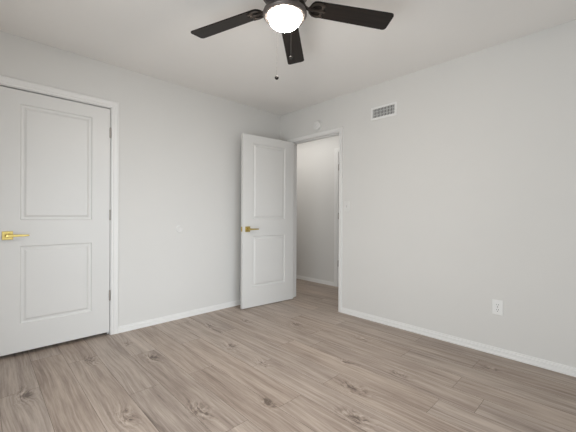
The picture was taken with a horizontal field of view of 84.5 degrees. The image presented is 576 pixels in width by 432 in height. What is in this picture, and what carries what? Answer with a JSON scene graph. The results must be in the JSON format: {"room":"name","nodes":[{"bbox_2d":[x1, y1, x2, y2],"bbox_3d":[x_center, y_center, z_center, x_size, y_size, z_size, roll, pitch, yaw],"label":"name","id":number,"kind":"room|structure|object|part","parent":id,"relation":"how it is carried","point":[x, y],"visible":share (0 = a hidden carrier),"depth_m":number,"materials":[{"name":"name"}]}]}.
{"room":"empty bedroom","nodes":[
{"label":"empty bedroom","id":0,"kind":"room"},
{"bbox_2d":[0,31,279,325],"bbox_3d":[-1.404,-0.147,3.134,3.495,2.440,0.115,0,0,-44],"label":"wall","id":1,"kind":"structure","parent":0,"point":[180,146],"depth_m":3.23,"materials":[{"name":"paint"}]},
{"bbox_2d":[0,86,110,355],"bbox_3d":[-1.892,0.041,2.609,0.773,2.005,0.158,0,0,-44],"label":"door","id":2,"kind":"structure","parent":1,"relation":"in","point":[55,212],"depth_m":2.57,"materials":[{"name":"wood"}]},
{"bbox_3d":[-2.027,0.147,2.380,0.136,0.022,0.015,0,0,-44],"label":"lever","id":3,"kind":"part","parent":2,"relation":"part of","materials":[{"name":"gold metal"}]},
{"bbox_3d":[-1.889,-0.414,2.608,0.480,0.890,0.035,0,0,-44],"label":"panel","id":4,"kind":"part","parent":2,"relation":"part of","materials":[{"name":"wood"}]},
{"bbox_3d":[-1.895,0.531,2.610,0.480,0.600,0.035,0,0,-44],"label":"panel","id":5,"kind":"part","parent":2,"relation":"part of","materials":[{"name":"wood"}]},
{"bbox_2d":[0,75,118,334],"bbox_3d":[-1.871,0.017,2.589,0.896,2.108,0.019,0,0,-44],"label":"trim","id":6,"kind":"structure","parent":1,"relation":"attached to","point":[114,106],"depth_m":2.87,"materials":[{"name":"wood"}]},
{"bbox_2d":[118,300,240,332],"bbox_3d":[-1.323,1.044,3.130,3.380,0.058,0.017,0,0,-44],"label":"baseboard","id":7,"kind":"structure","parent":1,"relation":"attached to","point":[146,323],"depth_m":3.28,"materials":[{"name":"wood"}]},
{"bbox_2d":[176,225,183,232],"bbox_3d":[-1.130,0.136,3.317,0.082,0.082,0.008,0,0,-44],"label":"bumper cover","id":8,"kind":"object","parent":1,"relation":"attached to","point":[179,228],"visible":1,"depth_m":3.31,"materials":[{"name":"white plastic"}]},
{"bbox_2d":[0,279,575,431],"bbox_3d":[-0.305,1.110,2.797,4.580,0.060,5.770,0,0,-44],"label":"floor","id":9,"kind":"structure","parent":0,"point":[300,363],"depth_m":2.07,"materials":[{"name":"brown wood"}]},
{"bbox_2d":[0,0,575,115],"bbox_3d":[-0.291,-1.400,2.791,4.610,0.080,5.800,0,0,-44],"label":"ceiling","id":10,"kind":"structure","parent":0,"point":[241,64],"depth_m":2.42,"materials":[{"name":"paint"}]},
{"bbox_2d":[191,0,393,79],"bbox_3d":[-0.042,-1.078,1.712,1.175,0.556,1.215,0,0,-44],"label":"ceiling fan","id":11,"kind":"object","parent":10,"relation":"hanging from","point":[285,16],"visible":1,"depth_m":1.81,"materials":[{"name":"black wood"}]},
{"bbox_3d":[-0.363,-1.152,1.909,0.486,0.044,0.122,0,0,25],"label":"blade","id":12,"kind":"part","parent":11,"relation":"part of","materials":[{"name":"black wood"}]},
{"bbox_3d":[-0.018,-1.067,1.745,0.177,0.070,0.177,0,0,-44],"label":"lamp globe","id":13,"kind":"part","parent":11,"relation":"part of"},
{"bbox_3d":[0.032,-1.150,2.124,0.122,0.044,0.486,0,0,7],"label":"blade","id":14,"kind":"part","parent":11,"relation":"part of","materials":[{"name":"black wood"}]},
{"bbox_3d":[0.359,-1.148,1.815,0.486,0.044,0.122,0,0,-11],"label":"blade","id":15,"kind":"part","parent":11,"relation":"part of","materials":[{"name":"black wood"}]},
{"bbox_2d":[296,135,338,281],"bbox_3d":[0.665,-0.141,5.030,0.115,2.440,3.930,0,0,-44],"label":"wall","id":16,"kind":"structure","parent":0,"point":[315,159],"depth_m":5.16,"materials":[{"name":"paint"}]},
{"bbox_2d":[296,275,333,285],"bbox_3d":[0.611,1.050,4.987,0.017,0.058,3.700,0,0,-44],"label":"baseboard","id":17,"kind":"structure","parent":16,"relation":"attached to","point":[330,283],"depth_m":5.16,"materials":[{"name":"wood"}]},
{"bbox_2d":[334,148,338,286],"bbox_3d":[1.028,0.024,4.559,0.019,2.118,0.900,0,0,-44],"label":"trim","id":18,"kind":"structure","parent":16,"relation":"attached to","point":[336,149],"depth_m":4.85,"materials":[{"name":"wood"}]},
{"bbox_2d":[338,160,338,233],"bbox_3d":[1.076,0.050,4.605,0.115,2.066,0.797,0,0,-44],"label":"trim","id":19,"kind":"structure","parent":16,"relation":"attached to","point":[338,160],"depth_m":4.84,"materials":[{"name":"wood"}]},
{"bbox_2d":[338,164,338,278],"bbox_3d":[1.048,0.053,4.578,0.158,2.031,0.773,0,0,-44],"label":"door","id":20,"kind":"structure","parent":16,"relation":"in","point":[338,164],"depth_m":4.84,"materials":[{"name":"wood"}]},
{"bbox_2d":[280,19,575,367],"bbox_3d":[0.638,-0.137,3.621,0.115,2.440,5.685,0,0,-44],"label":"wall","id":21,"kind":"structure","parent":0,"point":[461,199],"depth_m":2.63,"materials":[{"name":"paint"}]},
{"bbox_2d":[241,133,293,308],"bbox_3d":[-0.236,0.060,3.888,0.773,2.020,0.158,0,0,-39],"label":"door","id":22,"kind":"structure","parent":21,"relation":"in","point":[267,164],"depth_m":3.84,"materials":[{"name":"wood"}]},
{"bbox_3d":[-0.233,-0.408,3.886,0.480,0.890,0.035,0,0,-39],"label":"panel","id":23,"kind":"part","parent":22,"relation":"part of","materials":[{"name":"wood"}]},
{"bbox_3d":[-0.239,0.537,3.889,0.480,0.600,0.035,0,0,-39],"label":"panel","id":24,"kind":"part","parent":22,"relation":"part of","materials":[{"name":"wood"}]},
{"bbox_2d":[296,206,296,241],"bbox_3d":[0.394,0.028,3.969,0.019,2.104,0.925,0,0,-44],"label":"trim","id":25,"kind":"structure","parent":21,"relation":"attached to","point":[296,206],"depth_m":4.25,"materials":[{"name":"wood"}]},
{"bbox_2d":[287,127,342,312],"bbox_3d":[0.297,0.039,3.875,0.019,2.083,0.882,0,0,-44],"label":"trim","id":26,"kind":"structure","parent":21,"relation":"attached to","point":[340,129],"depth_m":3.57,"materials":[{"name":"wood"}]},
{"bbox_2d":[293,132,338,296],"bbox_3d":[0.346,0.054,3.922,0.115,2.053,0.822,0,0,-44],"label":"trim","id":27,"kind":"structure","parent":21,"relation":"attached to","point":[335,133],"depth_m":4.20,"materials":[{"name":"wood"}]},
{"bbox_2d":[313,121,321,130],"bbox_3d":[0.349,-1.087,3.811,0.039,0.120,0.120,0,0,-44],"label":"smoke detector","id":28,"kind":"object","parent":21,"relation":"attached to","point":[317,125],"visible":1,"depth_m":3.79,"materials":[{"name":"white plastic"}]},
{"bbox_2d":[344,201,348,211],"bbox_3d":[0.645,-0.107,3.515,0.021,0.115,0.070,0,0,-44],"label":"light switch","id":29,"kind":"object","parent":21,"relation":"attached to","point":[346,203],"visible":1,"depth_m":3.52,"materials":[{"name":"white plastic"}]},
{"bbox_2d":[371,101,396,120],"bbox_3d":[0.960,-1.054,3.196,0.018,0.132,0.285,0,0,-44],"label":"air vent","id":30,"kind":"object","parent":21,"relation":"in","point":[387,110],"visible":1,"depth_m":3.19,"materials":[{"name":"metal"}]},
{"bbox_2d":[341,307,575,376],"bbox_3d":[1.186,1.059,2.956,0.017,0.058,3.723,0,0,-44],"label":"baseboard","id":31,"kind":"structure","parent":21,"relation":"attached to","point":[553,366],"depth_m":2.61,"materials":[{"name":"wood"}]},
{"bbox_2d":[492,299,502,315],"bbox_3d":[1.645,0.718,2.490,0.008,0.118,0.074,0,0,-44],"label":"wall outlet","id":32,"kind":"object","parent":21,"relation":"attached to","point":[497,305],"visible":1,"depth_m":2.49,"materials":[{"name":"white plastic"}]}
]}

